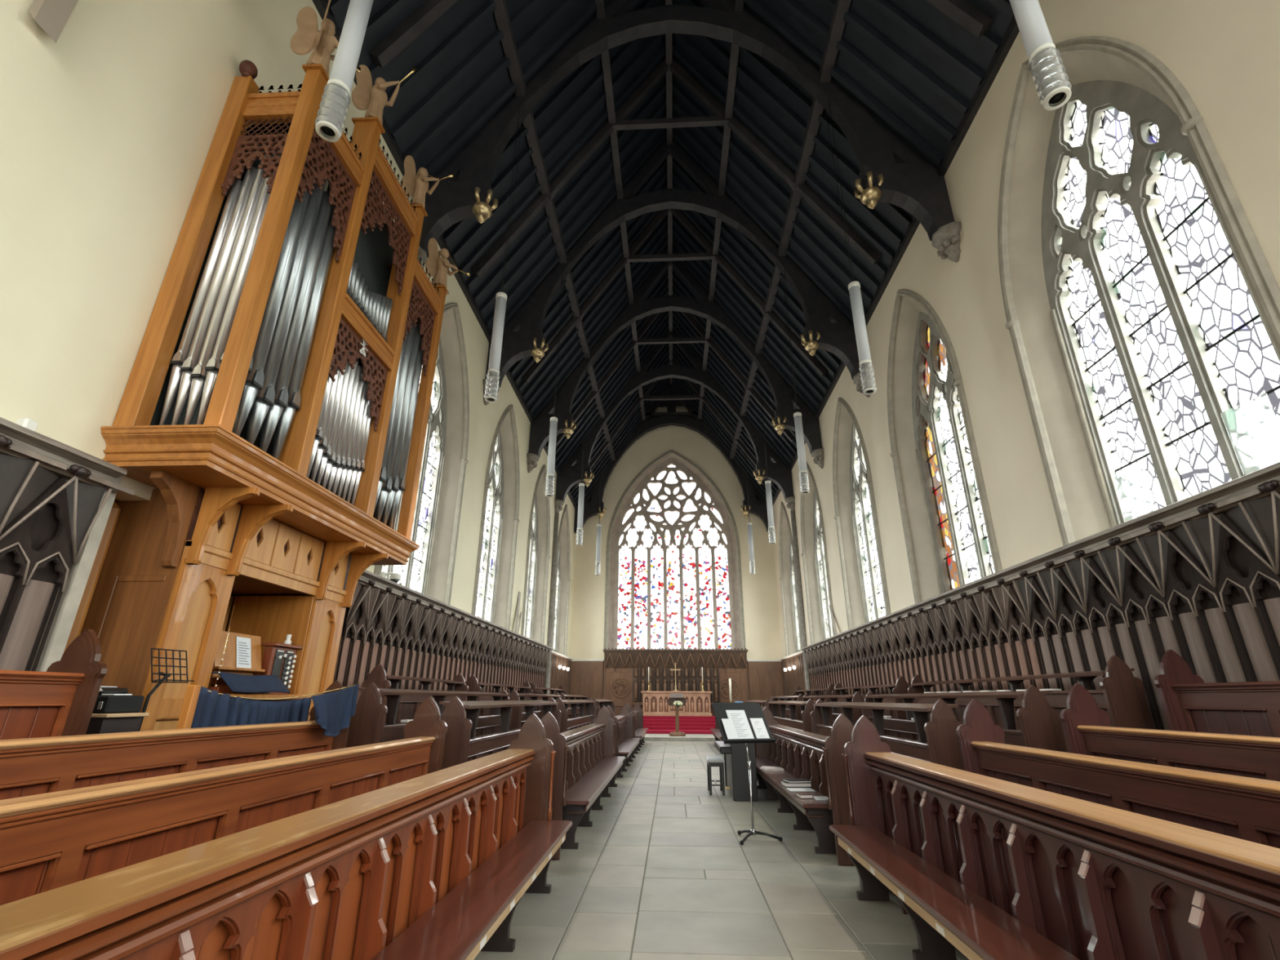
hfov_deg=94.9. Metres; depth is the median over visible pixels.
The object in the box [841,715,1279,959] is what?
pew
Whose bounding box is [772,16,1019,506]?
trim
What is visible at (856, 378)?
stone corbel
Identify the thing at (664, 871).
floor
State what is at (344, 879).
pew
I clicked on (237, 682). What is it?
cloth
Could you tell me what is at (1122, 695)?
pew
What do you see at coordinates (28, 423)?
wall sensor
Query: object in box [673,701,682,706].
flower arrangement
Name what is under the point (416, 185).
angel statue
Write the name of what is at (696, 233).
truss
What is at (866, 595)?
window
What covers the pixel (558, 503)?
column
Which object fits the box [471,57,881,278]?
truss
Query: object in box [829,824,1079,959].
bench
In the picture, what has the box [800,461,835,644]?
window
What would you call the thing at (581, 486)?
light
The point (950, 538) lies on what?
window
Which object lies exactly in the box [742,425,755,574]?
light
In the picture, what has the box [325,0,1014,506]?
ceiling
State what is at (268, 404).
pipe organ
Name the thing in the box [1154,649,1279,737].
pew
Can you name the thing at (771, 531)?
light
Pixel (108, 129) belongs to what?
wall
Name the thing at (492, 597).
window
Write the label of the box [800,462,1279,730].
panelling
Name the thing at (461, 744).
pew
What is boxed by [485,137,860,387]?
roof truss
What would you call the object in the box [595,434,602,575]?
light
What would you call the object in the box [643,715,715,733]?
carpeted steps
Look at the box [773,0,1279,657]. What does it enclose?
wall
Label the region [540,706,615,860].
pew
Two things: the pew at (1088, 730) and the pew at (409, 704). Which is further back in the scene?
the pew at (409, 704)
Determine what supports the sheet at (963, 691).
on the pew at (1122, 695)
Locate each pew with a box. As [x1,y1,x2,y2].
[0,629,106,739]
[0,680,351,799]
[0,696,447,905]
[0,713,555,959]
[346,682,512,747]
[361,663,468,724]
[439,696,561,769]
[465,675,533,715]
[507,689,561,729]
[529,681,566,711]
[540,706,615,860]
[554,697,596,733]
[560,692,588,719]
[586,697,615,718]
[606,703,634,779]
[626,702,643,737]
[715,716,719,728]
[744,698,770,709]
[755,708,762,781]
[756,706,854,866]
[766,698,817,733]
[770,693,804,720]
[793,683,835,712]
[800,691,866,726]
[810,698,964,770]
[831,675,911,719]
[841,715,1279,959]
[861,684,1066,752]
[907,654,1155,752]
[955,698,1279,848]
[1060,683,1279,781]
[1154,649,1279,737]
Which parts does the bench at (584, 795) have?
seat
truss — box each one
[419,0,954,257]
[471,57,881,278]
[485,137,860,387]
[521,208,827,382]
[528,252,822,457]
[555,328,793,502]
[573,382,768,533]
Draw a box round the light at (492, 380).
[484,111,522,402]
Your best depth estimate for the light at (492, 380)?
9.62 m
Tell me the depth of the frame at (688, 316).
22.90 m
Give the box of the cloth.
[211,671,289,693]
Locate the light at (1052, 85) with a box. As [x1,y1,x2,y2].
[1009,0,1071,110]
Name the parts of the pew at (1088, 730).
panel, rail, moulding, frame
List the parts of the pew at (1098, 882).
panel, cap moulding, rail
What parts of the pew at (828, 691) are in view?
panel, frame, panel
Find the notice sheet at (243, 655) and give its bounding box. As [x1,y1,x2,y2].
[235,636,251,668]
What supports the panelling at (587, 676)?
attached to the wall at (762, 625)
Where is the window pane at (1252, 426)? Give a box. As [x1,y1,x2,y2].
[1220,393,1279,475]
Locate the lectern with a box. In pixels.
[667,693,686,736]
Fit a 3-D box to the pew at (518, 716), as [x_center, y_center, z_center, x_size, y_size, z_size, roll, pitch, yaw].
[-2.197,5.553,13.336,0.680,1.420,4.616,-1,-20,3]
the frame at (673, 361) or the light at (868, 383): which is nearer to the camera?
the light at (868, 383)
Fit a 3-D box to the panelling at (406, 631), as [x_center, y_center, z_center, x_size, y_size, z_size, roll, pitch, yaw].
[-3.681,4.919,14.355,0.250,2.735,14.250,-1,-20,3]
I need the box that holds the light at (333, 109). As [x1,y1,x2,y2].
[315,0,373,142]
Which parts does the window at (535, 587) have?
glass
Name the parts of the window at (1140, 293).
glass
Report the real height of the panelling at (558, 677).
2.939 m
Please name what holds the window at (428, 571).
in the wall at (108, 129)
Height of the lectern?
1.454 m
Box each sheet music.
[721,718,737,738]
[749,718,769,738]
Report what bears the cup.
on the pipe organ
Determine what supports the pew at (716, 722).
on the floor at (664, 871)
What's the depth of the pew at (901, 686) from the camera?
11.55 m
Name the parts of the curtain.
post, rail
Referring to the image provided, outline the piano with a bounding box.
[714,741,758,801]
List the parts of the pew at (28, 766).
rail, moulding, frame, panel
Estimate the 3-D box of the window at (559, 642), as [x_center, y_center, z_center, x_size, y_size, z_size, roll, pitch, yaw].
[-3.480,4.051,24.864,0.605,6.375,3.230,-1,-20,3]
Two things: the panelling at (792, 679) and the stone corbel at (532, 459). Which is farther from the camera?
the panelling at (792, 679)
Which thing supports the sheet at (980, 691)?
on the pew at (1122, 695)
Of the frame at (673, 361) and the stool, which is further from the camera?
the frame at (673, 361)
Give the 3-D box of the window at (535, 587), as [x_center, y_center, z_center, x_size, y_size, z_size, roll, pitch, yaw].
[-3.727,2.415,20.465,0.605,6.375,3.230,-1,-20,3]
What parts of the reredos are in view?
medallion panel, cornice, medallion panel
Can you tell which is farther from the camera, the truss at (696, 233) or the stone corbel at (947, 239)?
the truss at (696, 233)
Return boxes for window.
[373,302,469,604]
[471,404,519,630]
[520,464,550,644]
[551,503,570,656]
[603,449,746,649]
[778,501,802,656]
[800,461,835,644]
[832,397,890,630]
[887,288,1002,604]
[997,35,1279,546]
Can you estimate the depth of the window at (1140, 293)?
6.71 m
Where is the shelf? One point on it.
(251, 695)
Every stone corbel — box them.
[417,244,426,266]
[482,379,499,405]
[526,453,539,472]
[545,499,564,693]
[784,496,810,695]
[810,448,823,468]
[853,372,870,397]
[931,221,961,262]
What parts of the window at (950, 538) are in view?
amber glass, amber glass, glass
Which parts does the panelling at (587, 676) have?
arched panel, arched panel, arched panel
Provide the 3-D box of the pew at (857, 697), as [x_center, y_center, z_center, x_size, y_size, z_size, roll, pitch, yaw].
[4.094,5.466,13.015,0.680,1.420,4.616,-1,-20,3]
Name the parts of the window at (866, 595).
glass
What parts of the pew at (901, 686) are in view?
panel, frame, panel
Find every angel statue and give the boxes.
[290,0,360,75]
[351,64,417,125]
[400,155,453,209]
[425,237,470,287]
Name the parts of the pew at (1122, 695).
panel, frame, rail, panel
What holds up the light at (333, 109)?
hanging from the roof truss
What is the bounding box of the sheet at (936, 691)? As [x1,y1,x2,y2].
[936,691,948,693]
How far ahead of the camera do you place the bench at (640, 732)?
17.31 m
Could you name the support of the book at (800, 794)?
on the bench at (811, 814)
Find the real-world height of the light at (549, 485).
6.226 m
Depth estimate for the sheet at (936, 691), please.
9.21 m
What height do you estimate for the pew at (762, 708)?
1.270 m
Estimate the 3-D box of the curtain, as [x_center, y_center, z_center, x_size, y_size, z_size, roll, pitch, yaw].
[-2.861,2.142,4.534,0.336,1.105,1.599,-6,-21,16]
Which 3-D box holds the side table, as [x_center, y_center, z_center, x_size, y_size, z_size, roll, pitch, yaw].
[-4.022,2.106,4.117,0.650,0.879,0.350,-1,-20,3]
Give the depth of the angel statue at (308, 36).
6.47 m
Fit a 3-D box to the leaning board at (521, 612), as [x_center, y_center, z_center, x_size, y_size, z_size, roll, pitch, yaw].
[-3.591,4.258,17.529,0.028,0.705,0.709,2,-20,-6]
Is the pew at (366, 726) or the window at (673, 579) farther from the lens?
the window at (673, 579)
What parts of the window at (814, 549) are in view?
glass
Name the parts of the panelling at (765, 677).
arched panel, arched panel, arched panel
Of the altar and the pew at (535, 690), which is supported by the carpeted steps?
the altar
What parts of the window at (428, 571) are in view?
glass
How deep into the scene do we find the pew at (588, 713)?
12.85 m
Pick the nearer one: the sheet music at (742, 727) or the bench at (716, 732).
the sheet music at (742, 727)
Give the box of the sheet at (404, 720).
[400,719,413,722]
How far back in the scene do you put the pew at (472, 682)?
12.31 m
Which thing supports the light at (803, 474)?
hanging from the roof truss at (837, 337)
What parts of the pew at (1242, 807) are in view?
panel, rail, moulding, frame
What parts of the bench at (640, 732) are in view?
seat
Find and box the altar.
[640,691,712,716]
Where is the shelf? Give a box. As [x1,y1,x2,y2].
[227,693,306,701]
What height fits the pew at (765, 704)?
1.290 m
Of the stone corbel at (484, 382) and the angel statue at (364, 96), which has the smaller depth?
the angel statue at (364, 96)
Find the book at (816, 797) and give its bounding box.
[813,795,828,800]
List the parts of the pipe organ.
panel, case post, console panel, diamond panel, cornice, diamond panel, frieze rail, case post, case rail, diamond panel, diamond panel, panel, console panel, diamond panel, case rail, case rail, case rail, case post, case rail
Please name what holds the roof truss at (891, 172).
attached to the ceiling
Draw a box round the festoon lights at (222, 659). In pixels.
[213,604,235,690]
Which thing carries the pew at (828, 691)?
on the platform
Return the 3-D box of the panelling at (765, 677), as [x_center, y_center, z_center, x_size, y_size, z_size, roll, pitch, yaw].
[5.507,9.328,25.528,1.520,2.909,0.120,-1,-20,3]
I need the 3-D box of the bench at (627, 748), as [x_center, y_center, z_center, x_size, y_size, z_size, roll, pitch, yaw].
[-0.267,6.071,12.966,0.342,0.450,4.370,-1,-20,3]
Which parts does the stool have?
leg, leg, seat frame, seat, leg, leg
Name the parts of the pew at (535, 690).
panel, frame, panel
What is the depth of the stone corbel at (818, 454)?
18.54 m
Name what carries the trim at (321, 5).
attached to the wall at (108, 129)
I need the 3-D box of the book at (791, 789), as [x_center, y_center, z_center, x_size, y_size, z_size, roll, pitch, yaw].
[1.781,3.433,6.508,0.270,0.011,0.200,0,-20,1]
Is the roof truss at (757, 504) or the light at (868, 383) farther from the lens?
the roof truss at (757, 504)
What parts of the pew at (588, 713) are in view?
panel, frame, rail, panel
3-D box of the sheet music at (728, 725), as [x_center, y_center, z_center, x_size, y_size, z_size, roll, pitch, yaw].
[1.002,2.783,6.539,0.125,0.229,0.150,8,-22,-20]
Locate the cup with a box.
[284,634,291,644]
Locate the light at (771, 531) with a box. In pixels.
[758,363,775,543]
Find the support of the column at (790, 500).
attached to the wall at (1225, 54)
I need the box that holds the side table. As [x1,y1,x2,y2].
[85,712,149,734]
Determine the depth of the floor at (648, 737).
20.55 m
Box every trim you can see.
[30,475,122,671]
[311,0,577,508]
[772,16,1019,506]
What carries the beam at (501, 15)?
attached to the ceiling
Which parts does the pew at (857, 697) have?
panel, frame, panel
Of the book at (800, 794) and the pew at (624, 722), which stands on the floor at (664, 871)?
the pew at (624, 722)
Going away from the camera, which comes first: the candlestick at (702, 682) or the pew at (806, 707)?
the pew at (806, 707)
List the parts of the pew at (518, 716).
panel, frame, rail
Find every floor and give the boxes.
[473,741,967,959]
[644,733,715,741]
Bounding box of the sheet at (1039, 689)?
[1039,688,1061,690]
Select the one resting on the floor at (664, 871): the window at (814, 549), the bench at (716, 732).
the bench at (716, 732)
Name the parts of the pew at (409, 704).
panel, rail, frame, panel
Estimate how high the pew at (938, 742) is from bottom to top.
1.290 m
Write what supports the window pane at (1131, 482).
on the window at (1140, 293)
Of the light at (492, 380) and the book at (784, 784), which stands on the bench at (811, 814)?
the book at (784, 784)
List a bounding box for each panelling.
[0,417,134,724]
[333,569,552,703]
[549,650,573,707]
[568,659,604,707]
[746,659,784,707]
[779,650,806,708]
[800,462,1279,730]
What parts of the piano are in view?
key lid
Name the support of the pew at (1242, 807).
on the platform
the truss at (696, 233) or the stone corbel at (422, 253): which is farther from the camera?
the truss at (696, 233)
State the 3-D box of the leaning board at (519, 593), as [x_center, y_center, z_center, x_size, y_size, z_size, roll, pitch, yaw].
[-3.605,3.896,17.344,0.054,1.255,0.709,3,-21,-8]
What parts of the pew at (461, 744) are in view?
panel, frame, rail, panel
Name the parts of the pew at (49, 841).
frame, moulding, rail, panel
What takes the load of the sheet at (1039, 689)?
on the pew at (1122, 695)
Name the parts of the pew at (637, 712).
panel, panel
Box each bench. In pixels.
[371,819,572,959]
[560,755,625,848]
[616,737,640,777]
[633,728,648,753]
[710,728,723,741]
[755,757,836,853]
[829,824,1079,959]
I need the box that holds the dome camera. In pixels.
[380,571,400,582]
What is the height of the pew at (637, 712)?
1.270 m
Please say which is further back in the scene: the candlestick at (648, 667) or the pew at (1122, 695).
the candlestick at (648, 667)
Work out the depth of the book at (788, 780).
6.76 m
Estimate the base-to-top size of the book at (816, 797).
0.011 m
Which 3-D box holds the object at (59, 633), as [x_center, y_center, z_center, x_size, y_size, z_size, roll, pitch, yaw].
[-4.319,1.397,4.250,0.098,3.100,0.105,-1,-20,3]
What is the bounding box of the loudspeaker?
[29,0,78,43]
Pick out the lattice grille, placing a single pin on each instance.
(244, 122)
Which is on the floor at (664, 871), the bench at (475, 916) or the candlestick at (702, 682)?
the bench at (475, 916)
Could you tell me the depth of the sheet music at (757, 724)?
6.69 m
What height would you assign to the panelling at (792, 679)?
2.939 m
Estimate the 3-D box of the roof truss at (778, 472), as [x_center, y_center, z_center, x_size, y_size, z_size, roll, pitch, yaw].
[1.349,-3.012,24.817,9.430,8.150,0.514,-1,-20,3]
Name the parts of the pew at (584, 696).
panel, frame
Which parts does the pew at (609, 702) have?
panel, panel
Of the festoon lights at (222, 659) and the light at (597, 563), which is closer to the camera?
the festoon lights at (222, 659)
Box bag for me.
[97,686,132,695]
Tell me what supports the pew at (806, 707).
on the platform
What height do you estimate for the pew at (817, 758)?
1.270 m
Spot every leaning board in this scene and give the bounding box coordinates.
[515,591,520,632]
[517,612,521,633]
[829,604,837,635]
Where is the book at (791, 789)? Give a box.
[786,787,815,791]
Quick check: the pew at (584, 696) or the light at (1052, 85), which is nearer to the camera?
the light at (1052, 85)
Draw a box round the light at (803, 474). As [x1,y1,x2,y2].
[782,267,809,493]
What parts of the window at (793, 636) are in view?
glass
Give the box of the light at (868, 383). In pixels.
[825,97,876,395]
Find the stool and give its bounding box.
[706,755,724,795]
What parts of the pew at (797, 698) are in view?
frame, panel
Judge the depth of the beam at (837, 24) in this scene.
13.05 m
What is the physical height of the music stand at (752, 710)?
1.357 m
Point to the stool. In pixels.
(712, 761)
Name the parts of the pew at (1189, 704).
panel, rail, moulding, frame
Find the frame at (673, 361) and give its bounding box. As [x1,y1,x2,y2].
[573,356,774,488]
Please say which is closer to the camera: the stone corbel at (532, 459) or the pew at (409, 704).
the pew at (409, 704)
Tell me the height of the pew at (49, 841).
1.290 m
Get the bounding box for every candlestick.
[647,666,650,691]
[701,666,704,691]
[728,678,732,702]
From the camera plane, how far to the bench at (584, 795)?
6.79 m
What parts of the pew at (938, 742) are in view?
panel, rail, frame, panel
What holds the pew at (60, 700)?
on the platform
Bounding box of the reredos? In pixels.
[603,648,748,715]
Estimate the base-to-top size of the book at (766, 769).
0.029 m
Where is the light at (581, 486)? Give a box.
[576,374,586,545]
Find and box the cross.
[670,662,680,691]
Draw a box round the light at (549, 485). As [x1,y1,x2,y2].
[544,274,564,497]
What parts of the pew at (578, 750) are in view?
panel, rail, cap moulding, panel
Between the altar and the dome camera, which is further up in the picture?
the dome camera
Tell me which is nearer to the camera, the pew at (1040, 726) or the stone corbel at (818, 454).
the pew at (1040, 726)
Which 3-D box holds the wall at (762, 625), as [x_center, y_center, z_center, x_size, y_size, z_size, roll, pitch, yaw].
[1.621,2.927,28.522,9.450,17.200,0.600,-1,-20,3]
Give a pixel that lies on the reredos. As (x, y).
(625, 671)
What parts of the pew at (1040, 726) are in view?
panel, rail, frame, panel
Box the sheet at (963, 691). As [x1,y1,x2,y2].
[962,690,979,692]
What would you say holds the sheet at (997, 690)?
on the pew at (1122, 695)
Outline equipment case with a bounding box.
[92,695,144,713]
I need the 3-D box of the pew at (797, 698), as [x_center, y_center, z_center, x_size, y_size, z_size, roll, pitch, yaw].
[4.370,7.294,17.929,0.680,1.420,4.616,-1,-20,3]
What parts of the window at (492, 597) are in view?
glass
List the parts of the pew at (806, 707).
panel, rail, frame, panel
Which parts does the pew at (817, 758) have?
panel, cap moulding, rail, panel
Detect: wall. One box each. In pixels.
[0,0,576,657]
[570,406,782,698]
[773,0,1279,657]
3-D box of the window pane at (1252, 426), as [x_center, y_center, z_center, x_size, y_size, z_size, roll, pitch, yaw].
[5.323,-0.395,5.093,0.166,0.660,0.482,2,-20,-5]
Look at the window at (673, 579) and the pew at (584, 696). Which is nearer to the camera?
the pew at (584, 696)
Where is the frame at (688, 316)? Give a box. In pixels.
[555,293,795,445]
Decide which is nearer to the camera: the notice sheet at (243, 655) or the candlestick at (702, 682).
the notice sheet at (243, 655)
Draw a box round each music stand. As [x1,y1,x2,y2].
[138,648,194,731]
[711,702,782,844]
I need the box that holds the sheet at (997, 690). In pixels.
[996,689,1010,691]
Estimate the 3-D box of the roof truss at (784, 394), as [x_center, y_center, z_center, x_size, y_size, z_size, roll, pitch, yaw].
[1.102,-4.649,20.417,9.430,8.150,0.514,-1,-20,3]
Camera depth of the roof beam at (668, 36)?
17.80 m
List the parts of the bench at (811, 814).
seat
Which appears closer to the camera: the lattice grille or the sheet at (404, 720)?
the lattice grille
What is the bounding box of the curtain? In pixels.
[176,683,359,737]
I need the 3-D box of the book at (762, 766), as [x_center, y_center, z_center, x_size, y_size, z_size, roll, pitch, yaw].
[1.865,4.185,8.542,0.200,0.019,0.260,-7,-22,19]
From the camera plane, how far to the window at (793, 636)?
25.28 m
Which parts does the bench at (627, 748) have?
seat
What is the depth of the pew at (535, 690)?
17.42 m
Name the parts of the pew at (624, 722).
panel, rail, cap moulding, panel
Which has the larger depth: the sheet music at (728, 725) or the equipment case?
the sheet music at (728, 725)
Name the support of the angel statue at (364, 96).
on the pipe organ
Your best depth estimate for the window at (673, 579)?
28.12 m
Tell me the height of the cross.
1.144 m
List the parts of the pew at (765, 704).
panel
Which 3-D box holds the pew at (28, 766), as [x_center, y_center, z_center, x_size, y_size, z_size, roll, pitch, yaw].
[-2.781,1.654,2.853,0.670,1.420,5.016,-1,-20,3]
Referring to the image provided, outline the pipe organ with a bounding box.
[63,59,448,731]
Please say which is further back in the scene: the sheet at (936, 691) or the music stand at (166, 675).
the sheet at (936, 691)
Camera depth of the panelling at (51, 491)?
4.18 m
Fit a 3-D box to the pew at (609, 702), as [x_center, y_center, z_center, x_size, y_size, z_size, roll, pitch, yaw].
[-1.033,7.429,18.182,0.680,1.290,4.616,-1,-20,3]
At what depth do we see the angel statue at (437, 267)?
9.86 m
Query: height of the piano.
0.985 m
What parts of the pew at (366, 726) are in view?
panel, frame, rail, panel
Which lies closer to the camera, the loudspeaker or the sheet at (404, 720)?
the loudspeaker
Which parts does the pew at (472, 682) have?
panel, frame, panel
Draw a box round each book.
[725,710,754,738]
[760,765,776,768]
[761,767,783,771]
[781,780,811,786]
[782,778,812,782]
[786,787,815,791]
[795,791,813,798]
[813,795,828,800]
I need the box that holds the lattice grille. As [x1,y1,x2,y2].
[240,117,292,137]
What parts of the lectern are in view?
post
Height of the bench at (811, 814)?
0.450 m
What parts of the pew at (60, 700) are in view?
frame, moulding, rail, panel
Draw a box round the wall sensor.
[16,417,38,431]
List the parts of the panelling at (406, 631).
cornice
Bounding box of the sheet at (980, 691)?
[979,690,995,692]
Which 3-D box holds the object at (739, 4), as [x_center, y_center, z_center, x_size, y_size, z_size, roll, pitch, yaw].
[2.093,-9.287,13.219,0.170,0.170,36.500,-1,-20,3]

